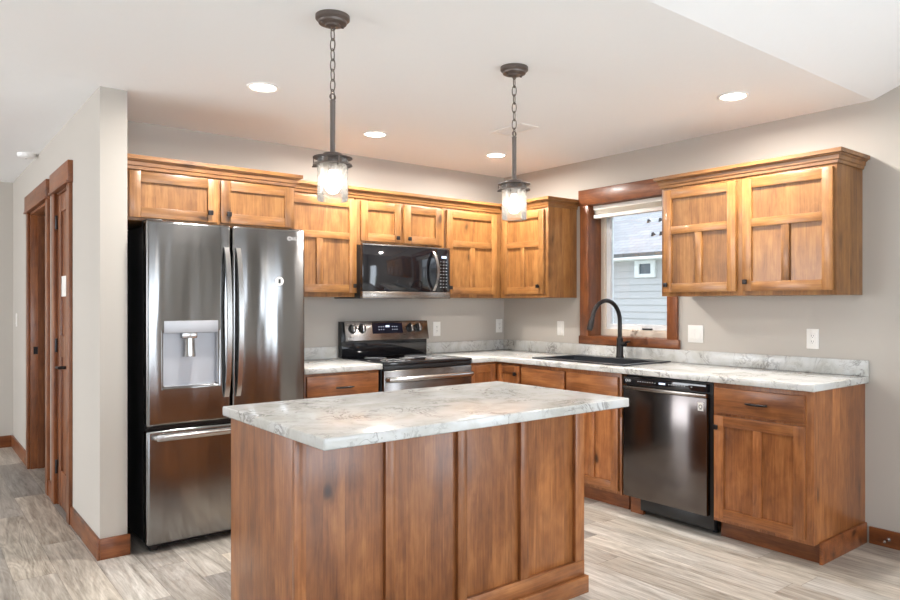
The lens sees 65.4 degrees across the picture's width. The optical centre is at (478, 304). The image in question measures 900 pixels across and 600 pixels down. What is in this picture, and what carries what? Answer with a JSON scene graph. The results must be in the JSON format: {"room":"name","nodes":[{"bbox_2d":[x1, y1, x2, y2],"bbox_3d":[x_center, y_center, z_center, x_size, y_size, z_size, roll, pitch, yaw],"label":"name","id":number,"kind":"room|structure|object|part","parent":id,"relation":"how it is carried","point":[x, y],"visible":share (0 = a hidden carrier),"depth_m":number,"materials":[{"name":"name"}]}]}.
{"room":"kitchen","nodes":[
{"label":"kitchen","id":0,"kind":"room"},
{"bbox_2d":[0,182,12,435],"bbox_3d":[-4.858,0.097,6.143,8.000,2.448,0.120,0,0,-39],"label":"wall","id":1,"kind":"structure","parent":0,"point":[6,188],"depth_m":6.47,"materials":[{"name":"beige paint"}]},
{"bbox_2d":[0,435,10,447],"bbox_3d":[-6.119,1.267,5.021,4.628,0.108,0.014,0,0,-39],"label":"baseboard","id":2,"kind":"structure","parent":1,"relation":"attached to","point":[5,441],"depth_m":6.46,"materials":[{"name":"brown wood"}]},
{"bbox_2d":[13,86,126,538],"bbox_3d":[-3.091,0.097,5.103,0.130,2.448,3.730,0,0,-39],"label":"wall","id":3,"kind":"structure","parent":0,"point":[94,138],"depth_m":3.72,"materials":[{"name":"beige paint"}]},
{"bbox_2d":[23,179,50,495],"bbox_3d":[-3.274,0.228,5.299,0.166,2.185,1.115,0,0,-39],"label":"door","id":4,"kind":"structure","parent":3,"relation":"in","point":[37,221],"depth_m":5.61,"materials":[{"name":"brown wood"}]},
{"bbox_3d":[-3.558,0.371,5.625,0.030,0.060,0.002,0,0,-39],"label":"strike plate","id":5,"kind":"part","parent":4,"relation":"part of","materials":[{"name":"grey metal"}]},
{"bbox_3d":[-3.324,-0.797,5.257,0.036,0.135,1.115,0,0,-39],"label":"head casing","id":6,"kind":"part","parent":4,"relation":"part of","materials":[{"name":"brown wood"}]},
{"bbox_2d":[11,435,99,560],"bbox_3d":[-3.137,1.267,5.047,0.014,0.108,3.730,0,0,-39],"label":"baseboard","id":7,"kind":"structure","parent":3,"relation":"attached to","point":[86,534],"depth_m":3.97,"materials":[{"name":"brown wood"}]},
{"bbox_2d":[48,160,72,524],"bbox_3d":[-2.618,0.228,4.482,0.188,2.185,0.680,0,0,-39],"label":"door","id":8,"kind":"structure","parent":3,"relation":"in","point":[61,178],"depth_m":4.50,"materials":[{"name":"brown wood"}]},
{"bbox_3d":[-2.660,-0.797,4.448,0.036,0.135,0.680,0,0,-39],"label":"head casing","id":9,"kind":"part","parent":8,"relation":"part of","materials":[{"name":"brown wood"}]},
{"bbox_3d":[-2.585,0.391,4.342,0.062,0.056,0.138,0,0,-39],"label":"lever handle","id":10,"kind":"part","parent":8,"relation":"part of","materials":[{"name":"grey metal"}]},
{"bbox_2d":[100,533,129,559],"bbox_3d":[-1.898,1.267,3.660,0.142,0.108,0.014,0,0,-39],"label":"baseboard","id":11,"kind":"structure","parent":3,"relation":"attached to","point":[115,546],"depth_m":3.65,"materials":[{"name":"brown wood"}]},
{"bbox_2d":[127,121,503,358],"bbox_3d":[-1.060,0.097,5.276,3.228,2.448,0.120,0,0,-39],"label":"wall","id":12,"kind":"structure","parent":0,"point":[460,319],"depth_m":5.32,"materials":[{"name":"beige paint"}]},
{"bbox_2d":[127,153,302,229],"bbox_3d":[-1.678,-0.628,4.280,1.002,0.347,0.634,0,0,-39],"label":"upper cabinet","id":13,"kind":"object","parent":12,"relation":"attached to","point":[165,189],"visible":0.9,"depth_m":4.01,"materials":[{"name":"brown wood"}]},
{"bbox_3d":[-1.692,-0.594,3.902,0.471,0.250,0.020,0,0,-39],"label":"door","id":14,"kind":"part","parent":13,"relation":"part of","materials":[{"name":"brown wood"}]},
{"bbox_3d":[-1.560,-0.765,4.136,1.002,0.072,0.257,0,0,-39],"label":"crown moulding","id":15,"kind":"part","parent":13,"relation":"part of","materials":[{"name":"brown wood"}]},
{"bbox_3d":[-1.325,-0.595,4.204,0.447,0.248,0.020,0,0,-39],"label":"door","id":16,"kind":"part","parent":13,"relation":"part of","materials":[{"name":"brown wood"}]},
{"bbox_2d":[304,346,336,359],"bbox_3d":[-1.269,0.356,5.013,0.555,0.087,0.019,0,0,-39],"label":"backsplash","id":17,"kind":"structure","parent":12,"relation":"attached to","point":[311,353],"depth_m":5.10,"materials":[{"name":"stone"}]},
{"bbox_2d":[294,191,356,296],"bbox_3d":[-1.182,-0.408,4.862,0.581,0.713,0.364,0,0,-39],"label":"upper cabinet","id":18,"kind":"object","parent":12,"relation":"attached to","point":[329,228],"visible":0.62,"depth_m":4.79,"materials":[{"name":"brown wood"}]},
{"bbox_2d":[354,198,443,247],"bbox_3d":[-0.659,-0.593,5.291,0.776,0.343,0.364,0,0,-39],"label":"upper cabinet","id":19,"kind":"object","parent":12,"relation":"attached to","point":[378,221],"visible":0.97,"depth_m":5.15,"materials":[{"name":"brown wood"}]},
{"bbox_3d":[-0.706,-0.591,5.061,0.337,0.283,0.020,0,0,-39],"label":"door","id":20,"kind":"part","parent":19,"relation":"part of","materials":[{"name":"brown wood"}]},
{"bbox_2d":[334,243,449,298],"bbox_3d":[-0.626,-0.231,5.245,0.761,0.388,0.476,0,0,-39],"label":"microwave","id":21,"kind":"object","parent":19,"relation":"attached to","point":[384,271],"visible":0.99,"depth_m":5.07,"materials":[{"name":"black metal"}]},
{"bbox_3d":[-0.571,-0.253,5.077,0.634,0.320,0.034,0,0,-39],"label":"door","id":22,"kind":"part","parent":21,"relation":"part of","materials":[{"name":"black glass"}]},
{"bbox_3d":[-0.320,-0.247,5.226,0.065,0.295,0.024,0,0,39],"label":"handle","id":23,"kind":"part","parent":21,"relation":"part of","materials":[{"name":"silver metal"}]},
{"bbox_3d":[-0.276,-0.253,5.318,0.122,0.320,0.034,0,0,-39],"label":"control panel","id":24,"kind":"part","parent":21,"relation":"part of","materials":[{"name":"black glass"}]},
{"bbox_3d":[-0.422,-0.591,5.294,0.342,0.283,0.020,0,0,-39],"label":"door","id":25,"kind":"part","parent":19,"relation":"part of","materials":[{"name":"brown wood"}]},
{"bbox_2d":[433,322,439,335],"bbox_3d":[-0.345,0.203,5.779,0.073,0.118,0.008,0,0,-39],"label":"wall outlet","id":26,"kind":"object","parent":12,"relation":"attached to","point":[436,325],"visible":1,"depth_m":5.77,"materials":[{"name":"white plastic"}]},
{"bbox_2d":[435,325,438,332],"bbox_3d":[-0.343,0.203,5.777,0.033,0.066,0.002,0,0,-39],"label":"socket","id":27,"kind":"object","parent":26,"relation":"attached to","point":[436,326],"depth_m":5.77,"materials":[{"name":"white plastic"}]},
{"bbox_2d":[426,339,503,352],"bbox_3d":[-0.118,0.356,5.957,0.864,0.087,0.019,0,0,-39],"label":"backsplash","id":28,"kind":"structure","parent":12,"relation":"attached to","point":[454,346],"depth_m":5.94,"materials":[{"name":"stone"}]},
{"bbox_2d":[444,207,500,297],"bbox_3d":[-0.009,-0.408,5.824,0.902,0.713,0.364,0,0,-39],"label":"upper cabinet","id":29,"kind":"object","parent":12,"relation":"attached to","point":[473,238],"visible":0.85,"depth_m":5.60,"materials":[{"name":"brown wood"}]},
{"bbox_2d":[496,319,501,331],"bbox_3d":[0.182,0.191,6.211,0.073,0.118,0.008,0,0,-39],"label":"wall outlet","id":30,"kind":"object","parent":12,"relation":"attached to","point":[498,321],"visible":1,"depth_m":6.21,"materials":[{"name":"white plastic"}]},
{"bbox_2d":[0,0,899,182],"bbox_3d":[-1.293,-2.116,1.837,8.250,1.977,11.300,0,0,-39],"label":"ceiling","id":31,"kind":"structure","parent":0,"point":[603,78],"depth_m":3.39,"materials":[{"name":"white paint"}]},
{"bbox_2d":[17,152,35,158],"bbox_3d":[-3.385,-1.109,5.243,0.120,0.037,0.120,0,0,-39],"label":"smoke detector","id":32,"kind":"object","parent":31,"relation":"attached to","point":[24,155],"visible":1,"depth_m":5.21,"materials":[{"name":"white paint"}]},
{"bbox_2d":[246,82,279,92],"bbox_3d":[-1.119,-1.123,3.636,0.166,0.008,0.166,0,0,-39],"label":"recessed light","id":33,"kind":"object","parent":31,"relation":"in","point":[263,87],"visible":1,"depth_m":3.63,"materials":[{"name":"white paint"}]},
{"bbox_2d":[312,9,351,202],"bbox_3d":[-0.574,-0.766,2.741,0.157,0.723,0.153,0,0,-1],"label":"pendant light","id":34,"kind":"object","parent":31,"relation":"hanging from","point":[331,19],"visible":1,"depth_m":2.72,"materials":[{"name":"brown metal"}]},
{"bbox_3d":[-0.571,-0.707,2.741,0.029,0.238,0.028,0,0,-39],"label":"rod","id":35,"kind":"part","parent":34,"relation":"part of","materials":[{"name":"grey metal"}]},
{"bbox_3d":[-0.571,-0.486,2.741,0.118,0.164,0.118,0,0,-39],"label":"lamp shade","id":36,"kind":"part","parent":34,"relation":"part of","materials":[{"name":"clear glass"}]},
{"bbox_3d":[-0.571,-0.479,2.741,0.060,0.096,0.060,0,0,-39],"label":"bulb","id":37,"kind":"part","parent":34,"relation":"part of","materials":[{"name":"white glass"}]},
{"bbox_2d":[362,131,387,137],"bbox_3d":[-0.686,-1.123,4.638,0.166,0.008,0.166,0,0,-39],"label":"recessed light","id":38,"kind":"object","parent":31,"relation":"in","point":[373,134],"visible":1,"depth_m":4.64,"materials":[{"name":"white"}]},
{"bbox_2d":[485,153,506,157],"bbox_3d":[0.131,-1.123,5.292,0.166,0.008,0.166,0,0,-39],"label":"recessed light","id":39,"kind":"object","parent":31,"relation":"in","point":[490,155],"visible":1,"depth_m":5.29,"materials":[{"name":"white"}]},
{"bbox_2d":[497,63,529,220],"bbox_3d":[0.167,-0.766,3.337,0.157,0.723,0.153,0,0,-1],"label":"pendant light","id":40,"kind":"object","parent":31,"relation":"hanging from","point":[513,186],"visible":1,"depth_m":3.32,"materials":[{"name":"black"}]},
{"bbox_3d":[0.170,-0.707,3.338,0.029,0.238,0.028,0,0,-39],"label":"rod","id":41,"kind":"part","parent":40,"relation":"part of","materials":[{"name":"grey metal"}]},
{"bbox_3d":[0.170,-0.486,3.338,0.118,0.164,0.118,0,0,-39],"label":"lamp shade","id":42,"kind":"part","parent":40,"relation":"part of","materials":[{"name":"clear glass"}]},
{"bbox_3d":[0.170,-0.479,3.338,0.060,0.096,0.060,0,0,-39],"label":"bulb","id":43,"kind":"part","parent":40,"relation":"part of","materials":[{"name":"white glass"}]},
{"bbox_2d":[490,123,538,135],"bbox_3d":[0.229,-1.124,4.516,0.150,0.006,0.300,0,0,-39],"label":"ceiling vent","id":44,"kind":"object","parent":31,"relation":"in","point":[521,127],"visible":0.98,"depth_m":4.51,"materials":[{"name":"white paint"}]},
{"bbox_2d":[717,91,749,100],"bbox_3d":[1.378,-1.123,3.793,0.166,0.008,0.166,0,0,-39],"label":"recessed light","id":45,"kind":"object","parent":31,"relation":"in","point":[737,95],"visible":1,"depth_m":3.79,"materials":[{"name":"white"}]},
{"bbox_2d":[0,447,899,599],"bbox_3d":[-1.293,1.371,1.837,8.250,0.100,11.300,0,0,-39],"label":"floor","id":46,"kind":"structure","parent":0,"point":[628,555],"depth_m":3.57,"materials":[{"name":"wood"}]},
{"bbox_2d":[127,219,303,550],"bbox_3d":[-1.599,0.433,4.208,0.894,1.775,0.767,0,0,-39],"label":"refrigerator","id":47,"kind":"object","parent":46,"relation":"on","point":[215,313],"visible":0.8,"depth_m":3.88,"materials":[{"name":"silver metal"}]},
{"bbox_3d":[-1.597,0.102,3.851,0.443,1.094,0.083,0,0,-39],"label":"door","id":48,"kind":"part","parent":47,"relation":"part of","materials":[{"name":"silver metal"}]},
{"bbox_3d":[-1.423,0.973,3.994,0.894,0.605,0.083,0,0,-39],"label":"freezer drawer","id":49,"kind":"part","parent":47,"relation":"part of","materials":[{"name":"silver metal"}]},
{"bbox_3d":[-1.585,0.219,3.836,0.080,0.133,0.068,0,0,-39],"label":"water spout","id":50,"kind":"part","parent":47,"relation":"part of","materials":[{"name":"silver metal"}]},
{"bbox_3d":[-1.580,0.122,3.840,0.287,0.067,0.048,0,0,-39],"label":"dispenser panel","id":51,"kind":"part","parent":47,"relation":"part of","materials":[{"name":"silver metal"}]},
{"bbox_3d":[-1.403,0.101,3.918,0.030,0.840,0.068,0,0,-39],"label":"handle","id":52,"kind":"part","parent":47,"relation":"part of","materials":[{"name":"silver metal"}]},
{"bbox_3d":[-1.351,0.101,3.960,0.030,0.840,0.068,0,0,-39],"label":"handle","id":53,"kind":"part","parent":47,"relation":"part of","materials":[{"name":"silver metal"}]},
{"bbox_3d":[-1.249,0.102,4.137,0.443,1.094,0.083,0,0,-39],"label":"door","id":54,"kind":"part","parent":47,"relation":"part of","materials":[{"name":"silver metal"}]},
{"bbox_2d":[304,370,377,398],"bbox_3d":[-1.062,0.881,4.764,0.544,0.880,0.667,0,0,-39],"label":"base cabinet","id":55,"kind":"object","parent":46,"relation":"on","point":[354,382],"visible":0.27,"depth_m":4.52,"materials":[{"name":"brown wood"}]},
{"bbox_2d":[304,346,382,374],"bbox_3d":[-1.066,0.375,4.772,0.564,0.125,0.649,0,0,-39],"label":"countertop","id":56,"kind":"structure","parent":55,"relation":"on","point":[317,360],"depth_m":4.72,"materials":[{"name":"stone"}]},
{"bbox_3d":[-0.862,0.536,4.520,0.132,0.013,0.038,0,0,-39],"label":"handle","id":57,"kind":"part","parent":55,"relation":"part of","materials":[{"name":"grey metal"}]},
{"bbox_2d":[338,320,473,391],"bbox_3d":[-0.521,0.725,5.160,0.763,1.192,0.718,0,0,-39],"label":"range","id":58,"kind":"object","parent":46,"relation":"on","point":[359,340],"visible":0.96,"depth_m":5.17,"materials":[{"name":"silver metal"}]},
{"bbox_3d":[-0.929,0.182,5.182,0.068,0.068,0.024,0,-11,-39],"label":"knob","id":59,"kind":"part","parent":58,"relation":"part of","materials":[{"name":"silver plastic"}]},
{"bbox_3d":[-0.865,0.182,5.234,0.068,0.068,0.024,0,-11,-39],"label":"knob","id":60,"kind":"part","parent":58,"relation":"part of","materials":[{"name":"silver plastic"}]},
{"bbox_3d":[-0.698,0.203,5.391,0.744,0.145,0.040,0,0,-39],"label":"control panel","id":61,"kind":"part","parent":58,"relation":"part of","materials":[{"name":"silver metal"}]},
{"bbox_2d":[342,354,471,365],"bbox_3d":[-0.527,0.406,5.166,0.758,0.020,0.585,0,0,-39],"label":"cooktop","id":62,"kind":"object","parent":58,"relation":"in","point":[393,359],"depth_m":5.10,"materials":[{"name":"black glass"}]},
{"bbox_3d":[-0.531,0.182,5.508,0.068,0.068,0.024,0,-11,-39],"label":"knob","id":63,"kind":"part","parent":58,"relation":"part of","materials":[{"name":"silver plastic"}]},
{"bbox_3d":[-0.473,0.182,5.556,0.068,0.068,0.024,0,-11,-39],"label":"knob","id":64,"kind":"part","parent":58,"relation":"part of","materials":[{"name":"silver plastic"}]},
{"bbox_3d":[-0.355,0.772,4.956,0.752,0.647,0.036,0,0,-39],"label":"oven door","id":65,"kind":"part","parent":58,"relation":"part of","materials":[{"name":"silver metal"}]},
{"bbox_3d":[-0.320,0.509,4.913,0.735,0.036,0.080,0,0,-39],"label":"handle","id":66,"kind":"part","parent":58,"relation":"part of","materials":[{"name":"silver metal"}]},
{"bbox_2d":[231,413,588,599],"bbox_3d":[-0.253,0.882,3.009,1.433,0.878,0.648,0,0,-39],"label":"kitchen island","id":67,"kind":"object","parent":46,"relation":"on","point":[494,512],"visible":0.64,"depth_m":2.68,"materials":[{"name":"brown wood"}]},
{"bbox_2d":[223,381,628,450],"bbox_3d":[-0.183,0.422,2.893,1.441,0.038,0.867,0,0,-39],"label":"island countertop","id":68,"kind":"structure","parent":67,"relation":"on","point":[343,421],"depth_m":2.68,"materials":[{"name":"stone"}]},
{"bbox_3d":[-0.068,1.207,2.773,1.417,0.070,0.019,0,0,-39],"label":"rail","id":69,"kind":"part","parent":67,"relation":"part of","materials":[{"name":"brown wood"}]},
{"bbox_3d":[-0.233,1.282,2.984,1.433,0.078,0.583,0,0,-39],"label":"trim","id":70,"kind":"part","parent":67,"relation":"part of","materials":[{"name":"brown wood"}]},
{"bbox_2d":[470,362,521,383],"bbox_3d":[0.167,0.881,5.626,0.884,0.880,0.892,0,0,-39],"label":"base cabinet","id":71,"kind":"object","parent":46,"relation":"on","point":[485,371],"visible":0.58,"depth_m":5.29,"materials":[{"name":"brown wood"}]},
{"bbox_3d":[0.035,0.824,5.294,0.243,0.739,0.020,0,0,-39],"label":"door","id":72,"kind":"part","parent":71,"relation":"part of","materials":[{"name":"brown wood"}]},
{"bbox_3d":[0.226,0.824,5.274,0.020,0.739,0.246,0,0,-39],"label":"door","id":73,"kind":"part","parent":71,"relation":"part of","materials":[{"name":"brown wood"}]},
{"bbox_2d":[425,339,868,391],"bbox_3d":[0.855,0.375,4.788,0.884,0.125,3.061,0,0,-39],"label":"countertop","id":74,"kind":"structure","parent":71,"relation":"on","point":[808,374],"depth_m":4.43,"materials":[{"name":"stone"}]},
{"bbox_2d":[532,354,670,365],"bbox_3d":[0.858,0.493,4.986,0.510,0.206,0.850,0,0,-39],"label":"sink","id":75,"kind":"object","parent":74,"relation":"in","point":[580,358],"visible":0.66,"depth_m":5.04,"materials":[{"name":"grey metal"}]},
{"bbox_2d":[554,356,643,363],"bbox_3d":[0.838,0.497,4.971,0.372,0.197,0.782,0,0,-39],"label":"basin","id":76,"kind":"object","parent":75,"relation":"in","point":[611,360],"depth_m":5.14,"materials":[{"name":"grey metal"}]},
{"bbox_2d":[587,299,630,357],"bbox_3d":[0.934,0.174,4.974,0.378,0.430,0.146,0,0,-39],"label":"kitchen faucet","id":77,"kind":"object","parent":74,"relation":"on","point":[619,341],"visible":1,"depth_m":5.07,"materials":[{"name":"grey metal"}]},
{"bbox_3d":[1.067,0.284,5.052,0.040,0.045,0.105,0,0,-27],"label":"lever","id":78,"kind":"part","parent":77,"relation":"part of","materials":[{"name":"grey metal"}]},
{"bbox_2d":[521,364,630,509],"bbox_3d":[0.835,0.881,4.995,0.654,0.880,0.928,0,0,-39],"label":"base cabinet","id":79,"kind":"object","parent":46,"relation":"on","point":[603,430],"visible":0.19,"depth_m":4.61,"materials":[{"name":"brown wood"}]},
{"bbox_3d":[0.751,0.907,4.635,0.020,0.573,0.443,0,0,-39],"label":"door","id":80,"kind":"part","parent":79,"relation":"part of","materials":[{"name":"brown wood"}]},
{"bbox_2d":[623,375,717,532],"bbox_3d":[1.335,0.885,4.367,0.618,0.872,0.614,0,0,-39],"label":"dishwasher","id":81,"kind":"object","parent":46,"relation":"on","point":[668,433],"visible":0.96,"depth_m":4.14,"materials":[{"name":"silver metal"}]},
{"bbox_3d":[1.113,0.477,4.194,0.039,0.048,0.590,0,0,-39],"label":"control panel","id":82,"kind":"part","parent":81,"relation":"part of","materials":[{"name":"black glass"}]},
{"bbox_3d":[1.183,1.247,4.184,0.025,0.077,0.514,0,0,-39],"label":"toe panel","id":83,"kind":"part","parent":81,"relation":"part of","materials":[{"name":"black plastic"}]},
{"bbox_2d":[712,383,866,564],"bbox_3d":[1.722,0.881,3.902,0.667,0.880,0.578,0,0,-39],"label":"base cabinet","id":84,"kind":"object","parent":46,"relation":"on","point":[789,465],"visible":0.93,"depth_m":3.70,"materials":[{"name":"brown wood"}]},
{"bbox_3d":[1.470,0.536,3.713,0.038,0.013,0.127,0,0,-39],"label":"handle","id":85,"kind":"part","parent":84,"relation":"part of","materials":[{"name":"grey metal"}]},
{"bbox_3d":[1.488,0.535,3.737,0.020,0.140,0.510,0,0,-39],"label":"drawer","id":86,"kind":"part","parent":84,"relation":"part of","materials":[{"name":"brown wood"}]},
{"bbox_3d":[1.488,0.907,3.737,0.020,0.573,0.510,0,0,-39],"label":"door","id":87,"kind":"part","parent":84,"relation":"part of","materials":[{"name":"brown wood"}]},
{"bbox_3d":[1.940,1.265,3.717,0.537,0.112,0.016,0,0,-39],"label":"trim","id":88,"kind":"part","parent":84,"relation":"part of","materials":[{"name":"brown wood"}]},
{"bbox_2d":[504,86,899,541],"bbox_3d":[1.838,-0.832,4.407,0.150,4.305,11.300,0,0,-39],"label":"wall","id":89,"kind":"structure","parent":0,"point":[866,326],"depth_m":4.13,"materials":[{"name":"beige paint"}]},
{"bbox_2d":[501,206,576,297],"bbox_3d":[0.464,-0.408,5.674,0.364,0.713,0.555,0,0,-39],"label":"upper cabinet","id":90,"kind":"object","parent":89,"relation":"attached to","point":[539,251],"visible":0.94,"depth_m":5.51,"materials":[{"name":"brown wood"}]},
{"bbox_2d":[294,180,577,213],"bbox_3d":[-0.248,-0.787,5.065,2.238,0.072,0.595,0,0,-39],"label":"crown molding","id":91,"kind":"structure","parent":90,"relation":"attached to","point":[303,185],"depth_m":5.33,"materials":[{"name":"brown wood"}]},
{"bbox_3d":[0.354,-0.406,5.576,0.020,0.653,0.477,0,0,-39],"label":"door","id":92,"kind":"part","parent":90,"relation":"part of","materials":[{"name":"brown wood"}]},
{"bbox_2d":[557,321,563,335],"bbox_3d":[0.666,0.197,5.709,0.009,0.118,0.073,0,0,-39],"label":"light switch","id":93,"kind":"object","parent":89,"relation":"attached to","point":[560,324],"visible":1,"depth_m":5.71,"materials":[{"name":"white plastic"}]},
{"bbox_2d":[578,179,679,348],"bbox_3d":[1.167,-0.292,5.244,0.226,1.204,0.926,0,0,-39],"label":"window","id":94,"kind":"structure","parent":89,"relation":"in","point":[596,235],"depth_m":5.47,"materials":[{"name":"brown wood"}]},
{"bbox_3d":[1.089,-0.833,5.180,0.026,0.122,0.926,0,0,-39],"label":"head casing","id":95,"kind":"part","parent":94,"relation":"part of","materials":[{"name":"brown wood"}]},
{"bbox_2d":[593,196,661,218],"bbox_3d":[1.141,-0.719,5.225,0.050,0.098,0.710,0,0,-39],"label":"window shade","id":96,"kind":"object","parent":94,"relation":"attached to","point":[654,202],"visible":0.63,"depth_m":5.22,"materials":[{"name":"white fabric"}]},
{"bbox_3d":[1.141,-0.752,5.225,0.050,0.032,0.710,0,0,-39],"label":"head rail","id":97,"kind":"part","parent":96,"relation":"part of","materials":[{"name":"white fabric"}]},
{"bbox_3d":[1.141,-0.684,5.225,0.048,0.028,0.706,0,0,-39],"label":"rail","id":98,"kind":"part","parent":96,"relation":"part of","materials":[{"name":"white fabric"}]},
{"bbox_3d":[1.091,0.279,5.180,0.024,0.064,0.924,0,0,-39],"label":"casing","id":99,"kind":"part","parent":94,"relation":"part of","materials":[{"name":"brown wood"}]},
{"bbox_3d":[1.171,0.209,5.285,0.035,0.043,0.098,0,0,-34],"label":"crank handle","id":100,"kind":"part","parent":94,"relation":"part of","materials":[{"name":"beige plastic"}]},
{"bbox_3d":[1.226,-0.263,5.295,0.068,1.023,0.734,0,0,-39],"label":"vinyl frame","id":101,"kind":"part","parent":94,"relation":"part of","materials":[{"name":"beige plastic"}]},
{"bbox_3d":[1.230,-0.268,5.298,0.040,0.923,0.644,0,0,-39],"label":"sash","id":102,"kind":"part","parent":94,"relation":"part of","materials":[{"name":"white plastic"}]},
{"bbox_2d":[503,339,868,375],"bbox_3d":[1.189,0.356,5.062,0.019,0.087,3.061,0,0,-39],"label":"backsplash","id":103,"kind":"structure","parent":89,"relation":"attached to","point":[777,362],"depth_m":4.61,"materials":[{"name":"stone"}]},
{"bbox_2d":[688,325,702,342],"bbox_3d":[1.465,0.201,4.735,0.009,0.118,0.118,0,0,-39],"label":"light switch","id":104,"kind":"object","parent":89,"relation":"attached to","point":[695,332],"visible":1,"depth_m":4.73,"materials":[{"name":"white plastic"}]},
{"bbox_2d":[653,146,869,296],"bbox_3d":[1.653,-0.437,4.226,0.364,0.772,1.188,0,0,-39],"label":"upper cabinet","id":105,"kind":"object","parent":89,"relation":"attached to","point":[790,225],"visible":1,"depth_m":4.00,"materials":[{"name":"brown wood"}]},
{"bbox_3d":[1.365,-0.404,4.344,0.020,0.656,0.508,0,0,-39],"label":"door","id":106,"kind":"part","parent":105,"relation":"part of","materials":[{"name":"brown wood"}]},
{"bbox_3d":[1.654,-0.787,4.228,0.359,0.072,1.188,0,0,-39],"label":"crown moulding","id":107,"kind":"part","parent":105,"relation":"part of","materials":[{"name":"brown wood"}]},
{"bbox_3d":[1.717,-0.404,3.915,0.020,0.656,0.518,0,0,-39],"label":"door","id":108,"kind":"part","parent":105,"relation":"part of","materials":[{"name":"brown wood"}]},
{"bbox_2d":[807,329,818,348],"bbox_3d":[1.967,0.204,4.124,0.008,0.118,0.073,0,0,-39],"label":"wall outlet","id":109,"kind":"object","parent":89,"relation":"attached to","point":[812,334],"visible":1,"depth_m":4.12,"materials":[{"name":"white plastic"}]},
{"bbox_2d":[810,333,814,344],"bbox_3d":[1.965,0.204,4.123,0.002,0.066,0.033,0,0,-39],"label":"socket","id":110,"kind":"object","parent":109,"relation":"attached to","point":[812,335],"depth_m":4.12,"materials":[{"name":"white plastic"}]},
{"bbox_2d":[869,526,899,549],"bbox_3d":[2.905,1.275,2.977,0.014,0.092,2.335,0,0,-39],"label":"baseboard","id":111,"kind":"structure","parent":89,"relation":"attached to","point":[876,535],"depth_m":3.82,"materials":[{"name":"brown wood"}]},
{"label":"outside","id":112,"kind":"structure","parent":0,"visible":0},
{"bbox_3d":[11.883,1.646,15.819,29.840,0.050,40.000,0,0,-39],"label":"ground","id":113,"kind":"structure","parent":112,"visible":0},
{"bbox_2d":[614,211,666,324],"bbox_3d":[4.959,-0.739,12.466,5.000,4.720,16.600,0,0,-39],"label":"neighbor house","id":114,"kind":"structure","parent":113,"relation":"on","point":[638,296],"depth_m":11.94,"materials":[{"name":"grey"}]},
{"bbox_3d":[2.802,-0.594,11.756,0.005,0.190,0.260,0,0,-39],"label":"pane","id":115,"kind":"part","parent":114,"relation":"part of","materials":[{"name":"grey glass"}]}
]}

